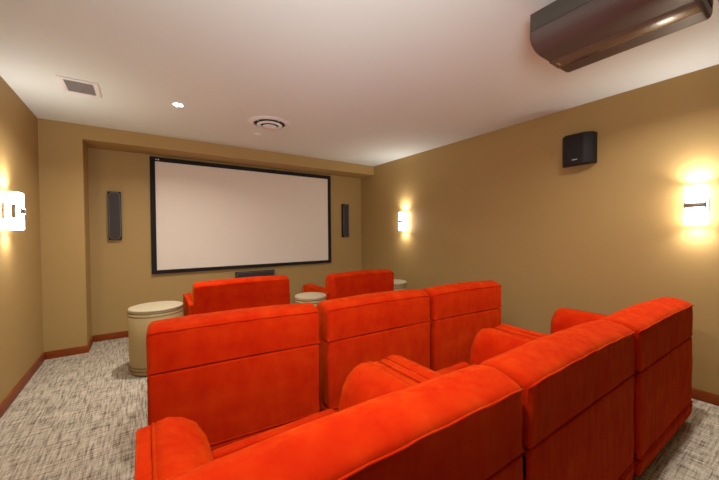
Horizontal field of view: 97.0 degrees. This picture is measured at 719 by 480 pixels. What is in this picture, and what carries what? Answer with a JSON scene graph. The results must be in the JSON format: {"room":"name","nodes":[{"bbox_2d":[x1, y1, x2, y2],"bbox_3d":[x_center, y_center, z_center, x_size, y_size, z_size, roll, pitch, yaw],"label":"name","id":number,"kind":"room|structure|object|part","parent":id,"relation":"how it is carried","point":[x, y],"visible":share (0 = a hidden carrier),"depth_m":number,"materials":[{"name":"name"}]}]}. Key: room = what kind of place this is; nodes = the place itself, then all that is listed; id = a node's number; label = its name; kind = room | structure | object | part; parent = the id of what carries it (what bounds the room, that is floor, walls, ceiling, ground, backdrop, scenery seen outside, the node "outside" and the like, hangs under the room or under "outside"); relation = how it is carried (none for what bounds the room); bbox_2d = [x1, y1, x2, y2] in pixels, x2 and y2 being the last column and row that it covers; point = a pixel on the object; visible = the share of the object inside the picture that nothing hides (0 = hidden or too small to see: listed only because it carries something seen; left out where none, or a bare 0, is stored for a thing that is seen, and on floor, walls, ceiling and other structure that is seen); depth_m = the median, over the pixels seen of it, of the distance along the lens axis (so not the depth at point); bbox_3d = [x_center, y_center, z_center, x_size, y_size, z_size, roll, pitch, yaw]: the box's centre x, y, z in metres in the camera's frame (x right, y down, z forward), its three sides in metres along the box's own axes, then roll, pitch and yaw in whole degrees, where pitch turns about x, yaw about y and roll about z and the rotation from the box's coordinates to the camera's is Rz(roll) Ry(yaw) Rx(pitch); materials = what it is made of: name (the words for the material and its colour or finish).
{"room":"home theater","nodes":[
{"label":"home theater","id":0,"kind":"room"},
{"bbox_2d":[0,76,42,403],"bbox_3d":[-0.971,0.044,-0.190,0.120,2.500,9.189,-1,1,-35],"label":"wall","id":1,"kind":"structure","parent":0,"point":[21,316],"depth_m":2.70,"materials":[{"name":"brown paint"}]},
{"bbox_2d":[2,191,26,229],"bbox_3d":[-2.663,-0.223,2.455,0.106,0.290,0.138,-1,1,-35],"label":"wall sconce","id":2,"kind":"object","parent":1,"relation":"attached to","point":[13,210],"visible":1,"depth_m":2.41,"materials":[{"name":"white glass"}]},
{"bbox_3d":[-2.618,-0.221,2.406,0.026,0.104,0.006,-1,1,-35],"label":"plate","id":3,"kind":"part","parent":2,"relation":"part of","materials":[{"name":"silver metal"}]},
{"bbox_2d":[0,352,44,417],"bbox_3d":[-0.791,1.255,-0.298,0.014,0.079,8.781,-1,1,-35],"label":"baseboard","id":4,"kind":"structure","parent":1,"relation":"attached to","point":[13,394],"depth_m":2.63,"materials":[{"name":"red wood"}]},
{"bbox_2d":[87,147,361,335],"bbox_3d":[-1.782,-0.045,4.905,4.574,2.500,0.120,-1,1,-35],"label":"wall","id":5,"kind":"structure","parent":0,"point":[122,278],"depth_m":4.08,"materials":[{"name":"brown paint"}]},
{"bbox_2d":[37,118,91,351],"bbox_3d":[-3.272,-0.008,3.556,0.348,2.500,0.408,-1,1,-35],"label":"pier","id":6,"kind":"structure","parent":5,"relation":"attached to","point":[62,150],"depth_m":3.39,"materials":[{"name":"brown paint"}]},
{"bbox_2d":[93,331,127,341],"bbox_3d":[-1.591,1.163,4.971,3.958,0.079,0.014,-1,1,-35],"label":"baseboard","id":7,"kind":"structure","parent":5,"relation":"attached to","point":[116,335],"depth_m":3.94,"materials":[{"name":"red wood"}]},
{"bbox_2d":[107,191,121,239],"bbox_3d":[-3.025,-0.300,3.933,0.131,0.588,0.060,-1,1,-35],"label":"wall speaker","id":8,"kind":"object","parent":5,"relation":"attached to","point":[114,198],"visible":1,"depth_m":3.91,"materials":[{"name":"black"}]},
{"bbox_2d":[82,125,373,177],"bbox_3d":[-1.497,-1.216,4.765,3.986,0.157,0.408,-1,1,-35],"label":"beam","id":9,"kind":"structure","parent":5,"relation":"attached to","point":[93,136],"depth_m":4.24,"materials":[{"name":"brown paint"}]},
{"bbox_2d":[149,156,330,273],"bbox_3d":[-1.620,-0.343,4.908,2.682,1.537,0.048,-1,1,-35],"label":"projection screen","id":10,"kind":"object","parent":5,"relation":"attached to","point":[205,216],"visible":1,"depth_m":4.73,"materials":[{"name":"white matte screen fabric"},{"name":"black velvet"}]},
{"bbox_2d":[235,270,274,277],"bbox_3d":[-1.615,0.522,4.917,0.595,0.097,0.060,-1,1,-35],"label":"speaker","id":11,"kind":"object","parent":5,"relation":"attached to","point":[260,272],"visible":0.6,"depth_m":4.89},
{"bbox_2d":[341,204,348,236],"bbox_3d":[-0.279,-0.357,5.827,0.150,0.588,0.060,-1,1,-35],"label":"wall speaker","id":12,"kind":"object","parent":5,"relation":"attached to","point":[345,207],"visible":1,"depth_m":5.81,"materials":[{"name":"black"}]},
{"bbox_2d":[0,0,718,165],"bbox_3d":[0.852,-1.293,1.050,4.574,0.100,9.429,-1,1,-35],"label":"ceiling","id":13,"kind":"structure","parent":0,"point":[399,78],"depth_m":2.33,"materials":[{"name":"white paint"}]},
{"bbox_2d":[55,75,101,97],"bbox_3d":[-2.276,-1.243,2.593,0.250,0.009,0.310,-1,1,-35],"label":"ceiling vent","id":14,"kind":"object","parent":13,"relation":"in","point":[71,85],"visible":1,"depth_m":2.57,"materials":[{"name":"white metal"}]},
{"bbox_2d":[170,102,184,107],"bbox_3d":[-1.687,-1.256,2.955,0.120,0.006,0.120,-1,1,-35],"label":"recessed light","id":15,"kind":"object","parent":13,"relation":"in","point":[176,104],"visible":1,"depth_m":2.95,"materials":[{"name":"white paint"}]},
{"bbox_2d":[248,116,290,129],"bbox_3d":[-0.982,-1.249,3.474,0.450,0.049,0.450,-1,1,-35],"label":"ceiling vent","id":16,"kind":"object","parent":13,"relation":"in","point":[261,122],"visible":1,"depth_m":3.40,"materials":[{"name":"white paint"}]},
{"bbox_2d":[530,0,712,71],"bbox_3d":[1.212,-1.105,1.514,0.480,0.298,0.593,-1,1,-35],"label":"projector","id":17,"kind":"object","parent":13,"relation":"hanging from","point":[571,35],"visible":1,"depth_m":1.47,"materials":[{"name":"grey plastic"}]},
{"bbox_3d":[1.023,-1.088,1.380,0.016,0.088,0.550,-1,1,-35],"label":"panel","id":18,"kind":"part","parent":17,"relation":"part of","materials":[{"name":"brown metal"}]},
{"bbox_2d":[0,337,718,479],"bbox_3d":[0.872,1.306,1.098,4.574,0.100,9.429,-1,1,-35],"label":"floor","id":19,"kind":"structure","parent":0,"point":[79,416],"depth_m":2.11,"materials":[{"name":"grey carpet"}]},
{"bbox_2d":[45,345,88,359],"bbox_3d":[-3.131,1.204,3.413,0.348,0.079,0.014,-1,1,-35],"label":"baseboard","id":20,"kind":"object","parent":19,"relation":"on","point":[82,349],"visible":1,"depth_m":3.40,"materials":[{"name":"red wood"}]},
{"bbox_2d":[88,336,92,350],"bbox_3d":[-3.114,1.199,3.681,0.014,0.079,0.408,-1,1,-35],"label":"baseboard","id":21,"kind":"structure","parent":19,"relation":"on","point":[90,343],"depth_m":3.64,"materials":[{"name":"red wood"}]},
{"bbox_2d":[127,301,183,375],"bbox_3d":[-1.972,0.937,3.099,0.463,0.607,0.463,-1,1,-35],"label":"table","id":22,"kind":"object","parent":19,"relation":"on","point":[140,316],"visible":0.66,"depth_m":2.89,"materials":[{"name":"beige leather"}]},
{"bbox_3d":[-1.974,0.700,3.094,0.463,0.015,0.463,-1,1,-35],"label":"nailhead trim","id":23,"kind":"part","parent":22,"relation":"part of","materials":[{"name":"beige metal"}]},
{"bbox_3d":[-1.974,0.670,3.094,0.463,0.015,0.463,-1,1,-35],"label":"nailhead trim","id":24,"kind":"part","parent":22,"relation":"part of","materials":[{"name":"beige metal"}]},
{"bbox_2d":[146,303,319,451],"bbox_3d":[-0.861,0.828,2.181,0.938,0.843,0.868,-1,1,-29],"label":"recliner","id":25,"kind":"object","parent":19,"relation":"on","point":[236,374],"visible":0.86,"depth_m":1.79,"materials":[{"name":"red fabric"}]},
{"bbox_3d":[-0.710,0.890,1.913,0.925,0.442,0.243,-1,1,-29],"label":"backrest","id":26,"kind":"part","parent":25,"relation":"part of","materials":[{"name":"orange fabric"}]},
{"bbox_2d":[183,275,289,315],"bbox_3d":[-1.377,0.805,3.584,1.016,0.843,0.867,-1,1,-33],"label":"recliner","id":27,"kind":"object","parent":19,"relation":"on","point":[258,291],"visible":0.4,"depth_m":3.20,"materials":[{"name":"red fabric"}]},
{"bbox_3d":[-1.724,0.866,3.403,0.236,0.538,0.729,-1,1,-33],"label":"arm","id":28,"kind":"part","parent":27,"relation":"part of","materials":[{"name":"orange fabric"}]},
{"bbox_2d":[294,292,326,305],"bbox_3d":[-0.532,0.909,3.485,0.349,0.627,0.349,-1,1,-35],"label":"table","id":29,"kind":"object","parent":19,"relation":"on","point":[315,298],"visible":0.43,"depth_m":3.37,"materials":[{"name":"beige leather"}]},
{"bbox_3d":[-0.534,0.631,3.479,0.349,0.015,0.349,-1,1,-35],"label":"nailhead trim","id":30,"kind":"part","parent":29,"relation":"part of","materials":[{"name":"beige metal"}]},
{"bbox_2d":[134,361,525,479],"bbox_3d":[-0.135,0.842,1.081,1.033,0.844,0.867,-1,1,-34],"label":"recliner","id":31,"kind":"object","parent":19,"relation":"on","point":[465,423],"visible":1,"depth_m":0.83,"materials":[{"name":"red fabric"}]},
{"bbox_3d":[-0.485,0.904,0.889,0.236,0.540,0.728,-1,1,-34],"label":"arm","id":32,"kind":"part","parent":31,"relation":"part of","materials":[{"name":"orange fabric"}]},
{"bbox_3d":[0.177,0.890,1.334,0.235,0.538,0.731,-1,1,-34],"label":"arm","id":33,"kind":"part","parent":31,"relation":"part of","materials":[{"name":"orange fabric"}]},
{"bbox_3d":[0.038,0.904,0.827,1.023,0.442,0.242,-1,1,-34],"label":"backrest","id":34,"kind":"part","parent":31,"relation":"part of","materials":[{"name":"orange fabric"}]},
{"bbox_2d":[302,269,393,299],"bbox_3d":[-0.148,0.785,4.148,0.951,0.844,0.868,-1,1,-32],"label":"recliner","id":35,"kind":"object","parent":19,"relation":"on","point":[351,283],"visible":0.35,"depth_m":3.75,"materials":[{"name":"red fabric"}]},
{"bbox_3d":[-0.469,0.846,3.987,0.236,0.539,0.729,-1,1,-32],"label":"arm","id":36,"kind":"part","parent":35,"relation":"part of","materials":[{"name":"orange fabric"}]},
{"bbox_2d":[316,289,430,411],"bbox_3d":[-0.042,0.812,2.657,0.923,0.844,0.869,-1,1,-32],"label":"recliner","id":37,"kind":"object","parent":19,"relation":"on","point":[355,330],"visible":0.61,"depth_m":2.22,"materials":[{"name":"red fabric"}]},
{"bbox_3d":[-0.350,0.873,2.505,0.236,0.538,0.730,-1,1,-32],"label":"arm","id":38,"kind":"part","parent":37,"relation":"part of","materials":[{"name":"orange fabric"}]},
{"bbox_3d":[0.124,0.874,2.397,0.912,0.440,0.242,-1,1,-32],"label":"backrest","id":39,"kind":"part","parent":37,"relation":"part of","materials":[{"name":"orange fabric"}]},
{"bbox_2d":[394,279,406,290],"bbox_3d":[0.444,0.893,4.596,0.483,0.602,0.483,-1,1,-35],"label":"table","id":40,"kind":"object","parent":19,"relation":"on","point":[398,284],"visible":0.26,"depth_m":4.43,"materials":[{"name":"beige leather"}]},
{"bbox_2d":[422,280,501,371],"bbox_3d":[0.756,0.797,3.131,0.863,0.844,0.868,-1,1,-30],"label":"recliner","id":41,"kind":"object","parent":19,"relation":"on","point":[458,311],"visible":0.47,"depth_m":2.69,"materials":[{"name":"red fabric"}]},
{"bbox_3d":[0.911,0.859,2.865,0.852,0.442,0.243,-1,1,-30],"label":"backrest","id":42,"kind":"part","parent":41,"relation":"part of","materials":[{"name":"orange fabric"}]},
{"bbox_2d":[379,320,635,479],"bbox_3d":[0.717,0.826,1.651,0.996,0.843,0.868,-1,1,-34],"label":"recliner","id":43,"kind":"object","parent":19,"relation":"on","point":[577,381],"visible":0.47,"depth_m":1.27,"materials":[{"name":"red fabric"}]},
{"bbox_3d":[0.383,0.886,1.468,0.234,0.539,0.729,-1,1,-34],"label":"arm","id":44,"kind":"part","parent":43,"relation":"part of","materials":[{"name":"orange fabric"}]},
{"bbox_3d":[1.014,0.874,1.894,0.235,0.539,0.731,-1,1,-34],"label":"arm","id":45,"kind":"part","parent":43,"relation":"part of","materials":[{"name":"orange fabric"}]},
{"bbox_3d":[0.890,0.887,1.396,0.988,0.441,0.242,-1,1,-34],"label":"backrest","id":46,"kind":"part","parent":43,"relation":"part of","materials":[{"name":"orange fabric"}]},
{"bbox_2d":[495,297,693,475],"bbox_3d":[1.577,0.808,2.210,1.032,0.844,0.869,-1,1,-33],"label":"recliner","id":47,"kind":"object","parent":19,"relation":"on","point":[663,326],"visible":0.41,"depth_m":1.79,"materials":[{"name":"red fabric"}]},
{"bbox_3d":[1.226,0.870,2.022,0.236,0.540,0.730,-1,1,-33],"label":"arm","id":48,"kind":"part","parent":47,"relation":"part of","materials":[{"name":"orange fabric"}]},
{"bbox_3d":[1.891,0.857,2.459,0.235,0.540,0.728,-1,1,-33],"label":"arm","id":49,"kind":"part","parent":47,"relation":"part of","materials":[{"name":"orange fabric"}]},
{"bbox_3d":[1.748,0.870,1.953,1.021,0.442,0.243,-1,1,-33],"label":"backrest","id":50,"kind":"part","parent":47,"relation":"part of","materials":[{"name":"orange fabric"}]},
{"bbox_2d":[361,64,718,394],"bbox_3d":[2.695,-0.031,2.339,0.120,2.500,9.189,-1,1,-35],"label":"wall","id":51,"kind":"structure","parent":0,"point":[607,236],"depth_m":3.12,"materials":[{"name":"brown paint"}]},
{"bbox_2d":[398,212,407,230],"bbox_3d":[0.690,-0.296,5.035,0.106,0.290,0.138,-1,1,-35],"label":"wall sconce","id":52,"kind":"object","parent":51,"relation":"attached to","point":[403,219],"visible":1,"depth_m":4.99,"materials":[{"name":"white glass"}]},
{"bbox_2d":[562,131,596,167],"bbox_3d":[2.058,-0.855,3.012,0.134,0.282,0.287,-1,1,-35],"label":"speaker","id":53,"kind":"object","parent":51,"relation":"attached to","point":[580,148],"visible":1,"depth_m":2.94},
{"bbox_2d":[565,133,583,162],"bbox_3d":[2.019,-0.858,2.984,0.032,0.246,0.184,-1,1,-35],"label":"grille","id":54,"kind":"object","parent":53,"relation":"attached to","point":[574,143],"depth_m":2.97,"materials":[{"name":"black fabric"}]},
{"bbox_2d":[683,185,709,224],"bbox_3d":[2.522,-0.261,2.381,0.106,0.290,0.138,-1,1,-35],"label":"wall sconce","id":55,"kind":"object","parent":51,"relation":"attached to","point":[696,201],"visible":1,"depth_m":2.35,"materials":[{"name":"white glass"}]},
{"bbox_3d":[2.552,-0.259,2.322,0.026,0.104,0.006,-1,1,-35],"label":"plate","id":56,"kind":"part","parent":55,"relation":"part of","materials":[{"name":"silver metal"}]},
{"bbox_2d":[692,388,718,405],"bbox_3d":[2.649,1.180,2.323,0.014,0.079,9.189,-1,1,-35],"label":"baseboard","id":57,"kind":"structure","parent":51,"relation":"attached to","point":[700,395],"depth_m":2.39,"materials":[{"name":"red wood"}]}
]}

